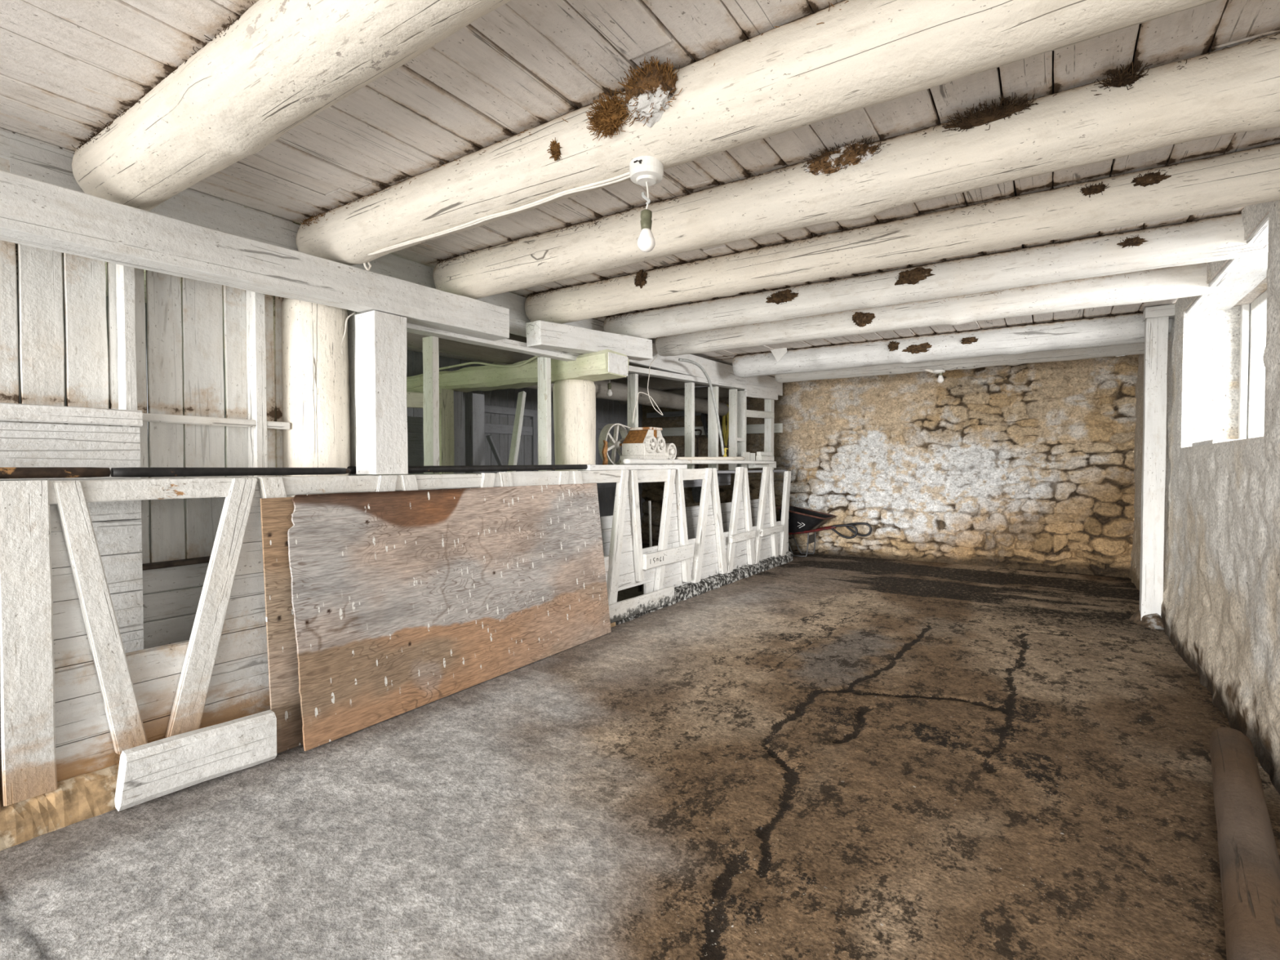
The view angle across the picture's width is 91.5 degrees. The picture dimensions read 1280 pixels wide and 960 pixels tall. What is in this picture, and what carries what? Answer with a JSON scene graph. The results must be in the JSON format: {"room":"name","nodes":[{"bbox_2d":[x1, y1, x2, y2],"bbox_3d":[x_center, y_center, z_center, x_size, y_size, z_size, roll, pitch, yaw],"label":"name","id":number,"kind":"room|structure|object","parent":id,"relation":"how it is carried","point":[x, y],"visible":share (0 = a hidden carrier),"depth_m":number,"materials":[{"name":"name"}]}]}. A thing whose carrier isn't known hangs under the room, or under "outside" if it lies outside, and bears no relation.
{"room":"farm building","nodes":[
{"label":"farm building","id":0,"kind":"room"},
{"bbox_2d":[0,128,293,564],"bbox_3d":[-2.897,-0.490,2.066,0.036,1.835,3.456,1,2,34],"label":"wall","id":1,"kind":"structure","parent":0,"point":[195,340],"depth_m":2.96,"materials":[{"name":"wood"}]},
{"bbox_2d":[115,263,137,410],"bbox_3d":[-2.325,-0.699,2.821,0.093,0.790,0.046,1,2,34],"label":"stud","id":2,"kind":"object","parent":1,"relation":"attached to","point":[125,275],"visible":0.74,"depth_m":2.80,"materials":[{"name":"wood"}]},
{"bbox_2d":[245,290,267,512],"bbox_3d":[-2.019,-0.360,3.286,0.097,1.490,0.056,1,2,34],"label":"stud","id":3,"kind":"object","parent":1,"relation":"attached to","point":[255,301],"visible":0.58,"depth_m":3.26,"materials":[{"name":"wood"}]},
{"bbox_2d":[142,413,289,429],"bbox_3d":[-2.102,-0.290,3.112,0.037,0.041,0.675,1,1,34],"label":"wall rail","id":4,"kind":"object","parent":3,"relation":"attached to","point":[147,417],"visible":0.9,"depth_m":3.06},
{"bbox_2d":[0,128,604,337],"bbox_3d":[-2.055,-1.273,3.314,0.032,0.318,6.500,1,2,34],"label":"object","id":5,"kind":"structure","parent":1,"relation":"attached to","point":[28,157],"depth_m":3.19,"materials":[{"name":"wood"}]},
{"bbox_2d":[17,280,645,620],"bbox_3d":[-3.083,-0.156,6.841,0.035,2.720,11.496,1,2,34],"label":"wall","id":6,"kind":"structure","parent":0,"point":[609,411],"depth_m":8.38,"materials":[{"name":"wood"}]},
{"bbox_2d":[484,404,537,472],"bbox_3d":[-1.821,0.068,8.638,0.126,2.151,1.180,1,2,34],"label":"door","id":7,"kind":"structure","parent":6,"relation":"in","point":[498,429],"depth_m":8.59,"materials":[{"name":"wood"}]},
{"bbox_2d":[595,420,627,543],"bbox_3d":[-0.498,0.058,10.635,0.062,2.080,0.975,1,2,34],"label":"door","id":8,"kind":"structure","parent":6,"relation":"in","point":[606,491],"depth_m":10.52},
{"bbox_2d":[140,498,759,648],"bbox_3d":[-0.274,0.602,5.990,0.031,0.525,7.457,1,2,34],"label":"manger back","id":9,"kind":"object","parent":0,"point":[175,611],"visible":0.12,"depth_m":3.01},
{"bbox_2d":[142,555,210,570],"bbox_3d":[-2.116,0.394,3.152,0.073,0.024,0.700,1,2,34],"label":"board","id":10,"kind":"object","parent":9,"relation":"on","point":[203,559],"visible":0.36,"depth_m":2.97,"materials":[{"name":"brown wood"}]},
{"bbox_2d":[0,539,1279,959],"bbox_3d":[-0.088,1.256,4.925,7.444,0.025,11.562,1,2,34],"label":"floor","id":11,"kind":"structure","parent":0,"point":[817,756],"depth_m":2.48,"materials":[{"name":"concrete"}]},
{"bbox_2d":[114,710,276,811],"bbox_3d":[-1.885,1.184,2.675,0.101,0.222,0.568,1,2,38],"label":"wooden board","id":12,"kind":"object","parent":11,"relation":"on","point":[148,771],"visible":1,"depth_m":2.62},
{"bbox_2d":[260,497,302,753],"bbox_3d":[-1.092,0.665,3.957,0.095,1.203,2.440,1,2,33],"label":"wooden plank","id":13,"kind":"object","parent":11,"relation":"on","point":[276,513],"visible":0.25,"depth_m":2.98,"materials":[{"name":"wood"}]},
{"bbox_2d":[281,297,351,497],"bbox_3d":[-1.859,0.119,3.575,0.372,2.280,0.381,1,2,34],"label":"log post","id":14,"kind":"object","parent":11,"relation":"on","point":[315,373],"visible":0.36,"depth_m":3.41,"materials":[{"name":"wood"}]},
{"bbox_2d":[0,169,509,341],"bbox_3d":[-2.274,-1.010,2.394,0.166,0.212,4.716,1,2,34],"label":"horizontal beam","id":15,"kind":"structure","parent":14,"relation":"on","point":[34,213],"depth_m":2.79,"materials":[{"name":"wood"}]},
{"bbox_2d":[432,31,1279,299],"bbox_3d":[0.537,-1.309,3.025,4.402,0.275,0.337,1,2,34],"label":"joist","id":16,"kind":"object","parent":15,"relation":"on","point":[1235,89],"visible":0.9,"depth_m":2.50,"materials":[{"name":"wood"}]},
{"bbox_2d":[800,135,885,176],"bbox_3d":[0.854,-1.373,2.637,0.349,0.165,0.114,1,2,34],"label":"nest","id":17,"kind":"object","parent":16,"relation":"on","point":[833,161],"visible":0.97,"depth_m":2.63,"materials":[{"name":"plant"}]},
{"bbox_2d":[942,92,1038,132],"bbox_3d":[1.308,-1.374,2.341,0.319,0.133,0.093,1,2,34],"label":"clump","id":18,"kind":"object","parent":16,"relation":"hanging from","point":[987,115],"visible":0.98,"depth_m":2.33,"materials":[{"name":"plant"}]},
{"bbox_2d":[1090,60,1152,95],"bbox_3d":[1.639,-1.372,2.123,0.167,0.104,0.072,1,2,34],"label":"clump","id":19,"kind":"object","parent":16,"relation":"attached to","point":[1122,80],"visible":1,"depth_m":2.12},
{"bbox_2d":[341,312,355,354],"bbox_3d":[-1.665,-0.837,3.551,0.009,0.251,0.094,1,2,34],"label":"cable","id":20,"kind":"object","parent":14,"relation":"hanging from","point":[350,315],"visible":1,"depth_m":3.54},
{"bbox_2d":[351,416,429,493],"bbox_3d":[-2.498,0.287,6.194,0.034,1.868,1.050,1,2,34],"label":"divider","id":21,"kind":"object","parent":11,"relation":"on","point":[415,424],"visible":0.02,"depth_m":6.43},
{"bbox_2d":[0,466,793,851],"bbox_3d":[-0.799,0.590,4.924,0.607,1.375,10.100,1,2,34],"label":"partition","id":22,"kind":"structure","parent":11,"relation":"on","point":[72,698],"depth_m":2.64,"materials":[{"name":"wood"}]},
{"bbox_2d":[0,466,110,479],"bbox_3d":[-2.670,-0.013,1.782,0.048,0.047,1.820,1,2,34],"label":"pole","id":23,"kind":"object","parent":22,"relation":"on","point":[5,472],"visible":1,"depth_m":2.38,"materials":[{"name":"brown metal"}]},
{"bbox_2d":[0,402,143,653],"bbox_3d":[-3.031,0.307,1.717,0.139,1.188,2.700,1,2,34],"label":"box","id":24,"kind":"object","parent":22,"relation":"on","point":[21,444],"visible":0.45,"depth_m":2.69,"materials":[{"name":"wood"}]},
{"bbox_2d":[110,466,351,477],"bbox_3d":[-1.871,-0.040,2.974,0.042,0.042,1.030,1,2,34],"label":"pole","id":25,"kind":"object","parent":22,"relation":"on","point":[131,472],"visible":1,"depth_m":2.85,"materials":[{"name":"black metal"}]},
{"bbox_2d":[346,309,361,474],"bbox_3d":[-1.690,-0.519,3.684,0.103,0.970,0.051,1,2,34],"label":"stud","id":26,"kind":"object","parent":22,"relation":"on","point":[351,321],"visible":0.34,"depth_m":3.65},
{"bbox_2d":[355,310,408,474],"bbox_3d":[-1.496,-0.489,3.605,0.194,0.910,0.211,1,2,34],"label":"square post","id":27,"kind":"object","parent":22,"relation":"on","point":[380,337],"visible":1,"depth_m":3.53,"materials":[{"name":"wood"}]},
{"bbox_2d":[422,336,439,473],"bbox_3d":[-1.388,-0.494,4.140,0.106,0.900,0.053,1,2,34],"label":"stud","id":28,"kind":"object","parent":22,"relation":"on","point":[430,344],"visible":0.94,"depth_m":4.11,"materials":[{"name":"wood"}]},
{"bbox_2d":[408,464,587,472],"bbox_3d":[-0.893,-0.086,4.448,0.042,0.041,1.830,1,2,34],"label":"pole","id":29,"kind":"object","parent":22,"relation":"on","point":[540,467],"visible":0.79,"depth_m":4.23,"materials":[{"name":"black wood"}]},
{"bbox_2d":[537,356,551,471],"bbox_3d":[-0.776,-0.530,5.062,0.103,0.930,0.057,1,2,34],"label":"stud","id":30,"kind":"object","parent":22,"relation":"on","point":[544,363],"visible":0.88,"depth_m":5.04,"materials":[{"name":"wood"}]},
{"bbox_2d":[577,469,643,471],"bbox_3d":[-0.144,-0.086,5.638,0.123,0.020,1.160,1,2,34],"label":"support block","id":31,"kind":"object","parent":22,"relation":"on","point":[627,469],"visible":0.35,"depth_m":5.59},
{"bbox_2d":[574,464,687,470],"bbox_3d":[-0.027,-0.120,5.812,0.164,0.047,1.620,1,2,34],"label":"plank","id":32,"kind":"object","parent":31,"relation":"on","point":[590,467],"visible":0.98,"depth_m":5.60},
{"bbox_2d":[598,423,676,464],"bbox_3d":[-0.011,-0.352,6.252,0.505,0.425,0.755,1,2,34],"label":"mill","id":33,"kind":"object","parent":32,"relation":"on","point":[640,442],"visible":0.95,"depth_m":6.12,"materials":[{"name":"wood"}]},
{"bbox_2d":[622,458,775,464],"bbox_3d":[0.861,-0.207,7.105,0.052,0.051,3.600,1,2,34],"label":"pole","id":34,"kind":"object","parent":32,"relation":"on","point":[628,461],"visible":1,"depth_m":6.46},
{"bbox_2d":[675,456,745,460],"bbox_3d":[0.848,-0.245,7.221,0.049,0.048,1.620,1,2,35],"label":"pole","id":35,"kind":"object","parent":34,"relation":"on","point":[727,458],"visible":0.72,"depth_m":7.25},
{"bbox_2d":[626,373,638,432],"bbox_3d":[-0.073,-0.586,6.411,0.103,1.000,0.058,1,2,34],"label":"stud","id":36,"kind":"object","parent":22,"relation":"on","point":[633,379],"visible":0.48,"depth_m":6.38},
{"bbox_2d":[684,382,694,468],"bbox_3d":[0.590,-0.631,7.411,0.104,1.045,0.069,1,2,34],"label":"stud","id":37,"kind":"object","parent":22,"relation":"on","point":[689,423],"visible":0.84,"depth_m":7.38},
{"bbox_2d":[683,473,730,487],"bbox_3d":[0.819,0.000,7.498,0.033,0.153,1.200,1,2,34],"label":"board","id":38,"kind":"object","parent":22,"relation":"attached to","point":[723,479],"visible":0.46,"depth_m":7.71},
{"bbox_2d":[707,386,718,470],"bbox_3d":[0.933,-0.653,7.947,0.124,1.065,0.064,1,2,34],"label":"stud","id":39,"kind":"object","parent":22,"relation":"on","point":[713,430],"visible":0.71,"depth_m":7.92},
{"bbox_2d":[728,388,737,470],"bbox_3d":[1.257,-0.677,8.416,0.105,1.090,0.064,1,2,34],"label":"stud","id":40,"kind":"object","parent":22,"relation":"on","point":[732,393],"visible":0.8,"depth_m":8.39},
{"bbox_2d":[737,390,746,466],"bbox_3d":[1.401,-0.688,8.678,0.154,1.100,0.059,1,2,34],"label":"stud","id":41,"kind":"object","parent":22,"relation":"on","point":[741,399],"visible":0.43,"depth_m":8.64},
{"bbox_2d":[746,409,774,418],"bbox_3d":[1.750,-0.957,9.091,0.032,0.141,1.044,1,2,34],"label":"rail","id":42,"kind":"object","parent":41,"relation":"attached to","point":[750,413],"visible":1,"depth_m":9.07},
{"bbox_2d":[744,384,777,399],"bbox_3d":[1.778,-1.274,9.071,0.033,0.224,1.178,1,2,34],"label":"board","id":43,"kind":"object","parent":41,"relation":"attached to","point":[752,391],"visible":1,"depth_m":9.00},
{"bbox_2d":[741,452,750,468],"bbox_3d":[1.424,-0.267,8.397,0.032,0.218,0.222,1,2,34],"label":"offcut","id":44,"kind":"object","parent":22,"relation":"on","point":[746,455],"visible":0.74,"depth_m":8.37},
{"bbox_2d":[748,461,776,467],"bbox_3d":[1.709,-0.213,8.673,0.103,0.098,0.750,1,2,34],"label":"offcut","id":45,"kind":"object","parent":22,"relation":"on","point":[750,465],"visible":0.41,"depth_m":8.53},
{"bbox_2d":[755,455,773,461],"bbox_3d":[1.769,-0.305,8.799,0.082,0.076,0.470,1,2,34],"label":"offcut","id":46,"kind":"object","parent":45,"relation":"on","point":[765,458],"visible":0.84,"depth_m":8.69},
{"label":"plank","id":47,"kind":"object","parent":22,"relation":"on","visible":0},
{"bbox_2d":[601,440,608,464],"bbox_3d":[-0.327,-0.254,5.814,0.025,0.234,0.070,1,2,34],"label":"scrap","id":48,"kind":"object","parent":47,"relation":"on","point":[604,451],"visible":0.83,"depth_m":5.80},
{"bbox_2d":[439,388,453,473],"bbox_3d":[-1.903,0.172,6.076,0.104,2.100,0.159,1,2,34],"label":"post","id":49,"kind":"object","parent":11,"relation":"on","point":[446,412],"visible":0.31,"depth_m":6.02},
{"bbox_2d":[406,391,441,408],"bbox_3d":[-2.110,-0.736,5.724,0.082,0.170,0.642,1,2,34],"label":"block","id":50,"kind":"object","parent":49,"relation":"attached to","point":[415,400],"visible":0.3,"depth_m":5.73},
{"bbox_2d":[287,483,611,751],"bbox_3d":[-0.980,0.658,4.050,0.156,1.215,2.525,1,2,33],"label":"plywood sheet","id":51,"kind":"object","parent":11,"relation":"on","point":[402,602],"visible":1,"depth_m":3.65,"materials":[{"name":"wood"}]},
{"bbox_2d":[453,391,463,473],"bbox_3d":[-1.866,0.168,6.240,0.124,2.100,0.164,1,2,34],"label":"post","id":52,"kind":"object","parent":11,"relation":"on","point":[458,396],"visible":0.27,"depth_m":6.21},
{"bbox_2d":[464,393,484,488],"bbox_3d":[-1.712,0.163,6.473,0.124,2.100,0.164,1,2,34],"label":"post","id":53,"kind":"object","parent":11,"relation":"on","point":[474,420],"visible":0.38,"depth_m":6.40,"materials":[{"name":"wood"}]},
{"bbox_2d":[506,391,526,471],"bbox_3d":[-1.277,0.163,6.041,0.092,2.150,1.023,0,1,6],"label":"prop","id":54,"kind":"object","parent":11,"relation":"on","point":[515,442],"visible":0.42,"depth_m":6.30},
{"bbox_2d":[552,379,595,471],"bbox_3d":[-0.561,0.177,5.494,0.373,2.075,0.387,1,2,34],"label":"log post","id":55,"kind":"object","parent":11,"relation":"on","point":[574,401],"visible":0.34,"depth_m":5.30,"materials":[{"name":"wood"}]},
{"bbox_2d":[406,349,629,392],"bbox_3d":[-1.497,-0.972,5.994,3.158,0.224,0.367,1,2,34],"label":"cross beam","id":56,"kind":"structure","parent":55,"relation":"on","point":[606,364],"depth_m":5.50,"materials":[{"name":"wood"}]},
{"bbox_2d":[361,312,534,364],"bbox_3d":[-1.621,-1.173,5.038,0.304,0.306,2.050,1,2,34],"label":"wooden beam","id":57,"kind":"structure","parent":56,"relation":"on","point":[414,340],"depth_m":5.25,"materials":[{"name":"wood"}]},
{"bbox_2d":[439,355,538,369],"bbox_3d":[-1.357,-1.063,5.692,1.647,0.119,0.021,1,2,34],"label":"cable","id":58,"kind":"object","parent":56,"relation":"attached to","point":[535,357],"visible":0.76,"depth_m":5.68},
{"bbox_2d":[406,322,580,361],"bbox_3d":[-1.024,-0.993,4.527,0.113,0.064,1.850,1,3,34],"label":"plank","id":59,"kind":"object","parent":56,"relation":"on","point":[505,344],"visible":0.66,"depth_m":4.47,"materials":[{"name":"wood"}]},
{"bbox_2d":[525,320,653,360],"bbox_3d":[-0.367,-1.133,5.150,0.157,0.254,1.393,1,2,37],"label":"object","id":60,"kind":"structure","parent":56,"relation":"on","point":[540,334],"depth_m":4.92,"materials":[{"name":"wood"}]},
{"bbox_2d":[603,212,1268,338],"bbox_3d":[1.560,-1.353,4.550,4.381,0.248,0.294,1,2,34],"label":"joist","id":61,"kind":"object","parent":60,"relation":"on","point":[1217,238],"visible":0.97,"depth_m":4.03,"materials":[{"name":"wood"}]},
{"bbox_2d":[765,288,798,304],"bbox_3d":[1.069,-1.385,4.720,0.279,0.111,0.069,1,2,34],"label":"scrap","id":62,"kind":"object","parent":61,"relation":"attached to","point":[782,296],"visible":1,"depth_m":4.70,"materials":[{"name":"plant"}]},
{"bbox_2d":[894,266,935,285],"bbox_3d":[1.852,-1.376,4.204,0.261,0.116,0.064,1,2,34],"label":"scrap","id":63,"kind":"object","parent":61,"relation":"attached to","point":[913,276],"visible":1,"depth_m":4.20,"materials":[{"name":"plant"}]},
{"bbox_2d":[1116,235,1147,248],"bbox_3d":[2.817,-1.360,3.565,0.146,0.064,0.066,1,2,34],"label":"scrap","id":64,"kind":"object","parent":61,"relation":"attached to","point":[1136,241],"visible":1,"depth_m":3.55,"materials":[{"name":"plant"}]},
{"bbox_2d":[648,501,652,546],"bbox_3d":[0.116,0.692,6.743,0.044,0.932,0.088,-1,1,-30],"label":"leaning board","id":65,"kind":"object","parent":11,"relation":"on","point":[649,502],"visible":0.51,"depth_m":6.73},
{"bbox_2d":[764,398,773,480],"bbox_3d":[1.972,-0.067,9.537,0.114,2.420,0.129,1,2,34],"label":"stud","id":66,"kind":"object","parent":11,"relation":"on","point":[768,403],"visible":0.34,"depth_m":9.47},
{"bbox_2d":[776,505,871,556],"bbox_3d":[2.455,0.781,9.491,1.982,0.744,0.616,1,2,34],"label":"wheelbarrow","id":67,"kind":"object","parent":11,"relation":"on","point":[801,520],"visible":0.8,"depth_m":9.27,"materials":[{"name":"metal"}]},
{"bbox_2d":[776,505,835,533],"bbox_3d":[2.519,0.605,9.444,0.768,0.390,0.598,1,2,34],"label":"tray","id":68,"kind":"object","parent":67,"relation":"on","point":[801,520],"depth_m":9.28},
{"bbox_2d":[1128,609,1164,629],"bbox_3d":[4.463,1.188,5.433,0.394,0.149,0.443,0,1,-8],"label":"dirt mound","id":69,"kind":"object","parent":11,"relation":"on","point":[1150,620],"visible":0.43,"depth_m":5.33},
{"bbox_2d":[1139,304,1175,617],"bbox_3d":[4.471,-0.114,5.349,0.260,2.725,0.163,1,2,34],"label":"post","id":70,"kind":"object","parent":11,"relation":"on","point":[1156,329],"depth_m":5.33,"materials":[{"name":"wood"}]},
{"bbox_2d":[1209,727,1279,959],"bbox_3d":[1.908,1.241,1.940,0.159,0.164,2.619,1,2,41],"label":"log","id":71,"kind":"object","parent":11,"relation":"on","point":[1249,860],"visible":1,"depth_m":1.98,"materials":[{"name":"brown wood"}]},
{"bbox_2d":[0,0,1279,390],"bbox_3d":[0.049,-1.514,4.836,7.900,0.092,11.670,1,2,34],"label":"ceiling","id":72,"kind":"structure","parent":0,"point":[67,66],"depth_m":2.31,"materials":[{"name":"white wood"}]},
{"bbox_2d":[71,0,511,211],"bbox_3d":[-0.478,-1.259,1.513,4.421,0.286,0.326,1,2,34],"label":"joist","id":73,"kind":"object","parent":72,"relation":"attached to","point":[281,64],"visible":0.99,"depth_m":1.89,"materials":[{"name":"wood"}]},
{"bbox_2d":[295,0,1217,265],"bbox_3d":[0.026,-1.280,2.310,4.462,0.284,0.324,1,2,34],"label":"joist","id":74,"kind":"object","parent":72,"relation":"attached to","point":[844,56],"visible":0.92,"depth_m":1.97,"materials":[{"name":"white wood"}]},
{"bbox_2d":[367,174,630,255],"bbox_3d":[-0.712,-1.161,2.789,1.678,0.016,0.029,1,2,33],"label":"cable","id":75,"kind":"object","parent":74,"relation":"attached to","point":[627,176],"visible":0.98,"depth_m":2.68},
{"bbox_2d":[546,137,561,161],"bbox_3d":[-0.325,-1.259,2.377,0.069,0.076,0.045,1,2,34],"label":"moss tuft","id":76,"kind":"object","parent":74,"relation":"attached to","point":[554,149],"visible":1,"depth_m":2.37,"materials":[{"name":"brown plant"}]},
{"bbox_2d":[586,88,628,141],"bbox_3d":[-0.116,-1.295,2.216,0.186,0.171,0.106,1,1,23],"label":"clump","id":77,"kind":"object","parent":74,"relation":"attached to","point":[606,119],"visible":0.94,"depth_m":2.20,"materials":[{"name":"plant"}]},
{"bbox_2d":[629,155,663,252],"bbox_3d":[0.023,-1.006,2.306,0.126,0.324,0.130,1,2,34],"label":"hanging bulb","id":78,"kind":"object","parent":74,"relation":"hanging from","point":[644,171],"visible":1,"depth_m":2.28,"materials":[{"name":"glass"}]},
{"bbox_2d":[640,208,652,230],"bbox_3d":[0.023,-0.961,2.303,0.044,0.072,0.044,1,2,34],"label":"socket","id":79,"kind":"object","parent":78,"relation":"attached to","point":[646,221],"depth_m":2.29,"materials":[{"name":"green metal"}]},
{"bbox_2d":[613,56,682,127],"bbox_3d":[0.025,-1.323,2.127,0.277,0.233,0.167,1,2,34],"label":"nest","id":80,"kind":"object","parent":74,"relation":"on","point":[648,94],"visible":0.98,"depth_m":2.09,"materials":[{"name":"brown plant"}]},
{"bbox_2d":[524,142,1279,324],"bbox_3d":[1.018,-1.329,3.805,4.460,0.266,0.295,1,2,34],"label":"joist","id":81,"kind":"object","parent":72,"relation":"attached to","point":[1251,176],"visible":1,"depth_m":3.30,"materials":[{"name":"wood"}]},
{"bbox_2d":[633,269,647,288],"bbox_3d":[0.006,-1.396,4.312,0.114,0.141,0.066,1,2,34],"label":"scrap","id":82,"kind":"object","parent":81,"relation":"attached to","point":[640,279],"visible":1,"depth_m":4.30,"materials":[{"name":"plant"}]},
{"bbox_2d":[1077,181,1110,197],"bbox_3d":[2.127,-1.359,2.921,0.124,0.068,0.057,1,2,34],"label":"nest","id":83,"kind":"object","parent":81,"relation":"attached to","point":[1092,189],"visible":1,"depth_m":2.91,"materials":[{"name":"plant"}]},
{"bbox_2d":[1130,169,1171,186],"bbox_3d":[2.300,-1.359,2.806,0.143,0.076,0.056,1,2,34],"label":"nest","id":84,"kind":"object","parent":81,"relation":"attached to","point":[1148,179],"visible":1,"depth_m":2.80,"materials":[{"name":"plant"}]},
{"bbox_2d":[655,262,1226,356],"bbox_3d":[2.055,-1.373,5.359,4.390,0.236,0.275,1,2,34],"label":"joist","id":85,"kind":"object","parent":72,"relation":"attached to","point":[1191,280],"visible":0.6,"depth_m":4.88,"materials":[{"name":"white wood"}]},
{"bbox_2d":[632,356,662,422],"bbox_3d":[0.084,-0.900,6.188,0.008,0.691,0.552,1,2,34],"label":"wire loop","id":86,"kind":"object","parent":85,"relation":"hanging from","point":[656,357],"visible":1,"depth_m":6.20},
{"bbox_2d":[678,358,724,455],"bbox_3d":[0.721,-0.807,7.124,0.032,1.039,1.082,1,2,34],"label":"hose","id":87,"kind":"object","parent":85,"relation":"hanging from","point":[698,365],"visible":1,"depth_m":7.32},
{"bbox_2d":[852,311,875,327],"bbox_3d":[1.905,-1.373,5.305,0.198,0.132,0.064,1,2,34],"label":"scrap","id":88,"kind":"object","parent":85,"relation":"attached to","point":[861,319],"visible":1,"depth_m":5.30,"materials":[{"name":"plant"}]},
{"bbox_2d":[732,311,1172,377],"bbox_3d":[2.982,-1.377,6.587,4.261,0.278,0.336,1,2,34],"label":"joist","id":89,"kind":"object","parent":72,"relation":"attached to","point":[1127,328],"visible":0.91,"depth_m":6.29,"materials":[{"name":"wood"}]},
{"bbox_2d":[770,347,786,361],"bbox_3d":[1.619,-1.472,7.297,0.213,0.184,0.006,1,2,34],"label":"paper card","id":90,"kind":"object","parent":89,"relation":"hanging from","point":[778,353],"visible":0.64,"depth_m":7.29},
{"bbox_2d":[887,340,899,351],"bbox_3d":[2.687,-1.422,6.610,0.127,0.114,0.062,1,2,34],"label":"scrap","id":91,"kind":"object","parent":89,"relation":"attached to","point":[893,345],"visible":1,"depth_m":6.60,"materials":[{"name":"plant"}]},
{"bbox_2d":[902,342,932,354],"bbox_3d":[2.879,-1.368,6.484,0.295,0.105,0.060,1,2,34],"label":"scrap","id":92,"kind":"object","parent":89,"relation":"attached to","point":[913,348],"visible":1,"depth_m":6.47,"materials":[{"name":"plant"}]},
{"bbox_2d":[960,336,977,344],"bbox_3d":[3.280,-1.392,6.214,0.169,0.083,0.065,1,2,34],"label":"scrap","id":93,"kind":"object","parent":89,"relation":"attached to","point":[969,340],"visible":1,"depth_m":6.21,"materials":[{"name":"plant"}]},
{"bbox_2d":[774,342,1144,382],"bbox_3d":[3.656,-1.424,7.529,4.181,0.222,0.270,1,2,34],"label":"joist","id":94,"kind":"object","parent":72,"relation":"attached to","point":[1131,348],"visible":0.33,"depth_m":7.28,"materials":[{"name":"wood"}]},
{"bbox_2d":[924,368,945,382],"bbox_3d":[3.577,-1.282,7.584,0.248,0.212,0.140,1,2,34],"label":"bulb","id":95,"kind":"object","parent":94,"relation":"hanging from","point":[940,379],"visible":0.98,"depth_m":7.52,"materials":[{"name":"glass"}]},
{"bbox_2d":[628,343,782,395],"bbox_3d":[0.978,-1.381,7.961,0.064,0.254,4.500,1,2,34],"label":"header beam","id":96,"kind":"structure","parent":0,"point":[717,371],"depth_m":7.58,"materials":[{"name":"wood"}]},
{"bbox_2d":[608,377,709,390],"bbox_3d":[0.014,-1.356,8.969,2.680,0.240,0.219,1,2,34],"label":"joist","id":97,"kind":"object","parent":96,"relation":"attached to","point":[655,383],"visible":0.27,"depth_m":8.71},
{"bbox_2d":[618,386,742,404],"bbox_3d":[0.779,-1.396,10.123,2.680,0.211,0.217,1,2,34],"label":"joist","id":98,"kind":"object","parent":96,"relation":"attached to","point":[700,392],"visible":0.24,"depth_m":9.91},
{"bbox_2d":[628,365,746,390],"bbox_3d":[0.614,-1.194,7.397,0.123,0.177,3.152,1,2,34],"label":"header strip","id":99,"kind":"object","parent":96,"relation":"attached to","point":[632,370],"visible":0.84,"depth_m":7.10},
{"bbox_2d":[641,354,1139,577],"bbox_3d":[3.038,-0.197,9.591,7.463,2.738,0.241,1,2,34],"label":"wall","id":100,"kind":"structure","parent":0,"point":[1027,466],"depth_m":8.59,"materials":[{"name":"stone"}]},
{"bbox_2d":[492,361,728,416],"bbox_3d":[-0.017,-1.122,8.326,0.284,0.256,5.102,1,2,34],"label":"log","id":101,"kind":"object","parent":100,"relation":"attached to","point":[620,391],"visible":0.47,"depth_m":8.43,"materials":[{"name":"wood"}]},
{"bbox_2d":[646,410,707,417],"bbox_3d":[0.754,-1.170,10.977,1.500,0.092,0.043,1,2,34],"label":"rail","id":102,"kind":"object","parent":100,"relation":"attached to","point":[668,414],"visible":0.55,"depth_m":11.12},
{"bbox_2d":[700,413,707,437],"bbox_3d":[1.147,-0.998,10.654,0.229,0.563,0.054,1,2,34],"label":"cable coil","id":103,"kind":"object","parent":102,"relation":"hanging from","point":[703,416],"visible":0.41,"depth_m":10.66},
{"bbox_2d":[660,423,782,436],"bbox_3d":[1.329,-0.846,10.602,2.280,0.153,0.043,1,2,34],"label":"rail","id":104,"kind":"object","parent":100,"relation":"attached to","point":[778,428],"visible":0.58,"depth_m":10.73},
{"bbox_2d":[692,429,702,502],"bbox_3d":[0.992,-0.242,10.772,0.210,1.274,0.037,1,2,34],"label":"shovel","id":105,"kind":"object","parent":104,"relation":"hanging from","point":[696,491],"visible":0.7,"depth_m":10.76,"materials":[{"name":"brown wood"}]},
{"bbox_2d":[722,404,728,446],"bbox_3d":[1.453,-0.914,10.452,0.154,0.714,0.058,1,2,34],"label":"rope coil","id":106,"kind":"object","parent":104,"relation":"hanging from","point":[725,430],"visible":0.73,"depth_m":10.45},
{"bbox_2d":[1128,200,1279,794],"bbox_3d":[3.042,-0.047,2.728,0.524,2.750,11.410,1,2,34],"label":"wall","id":107,"kind":"structure","parent":0,"point":[1220,607],"depth_m":3.75,"materials":[{"name":"paint"}]},
{"bbox_2d":[1185,213,1268,313],"bbox_3d":[3.698,-1.331,3.794,0.266,0.135,2.380,1,2,34],"label":"lintel","id":108,"kind":"object","parent":107,"relation":"attached to","point":[1240,276],"visible":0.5,"depth_m":3.95,"materials":[{"name":"wood"}]},
{"bbox_2d":[1191,289,1266,446],"bbox_3d":[3.804,-0.756,3.761,0.408,1.073,2.303,1,2,34],"label":"window","id":109,"kind":"structure","parent":107,"relation":"in","point":[1253,315],"depth_m":4.57,"materials":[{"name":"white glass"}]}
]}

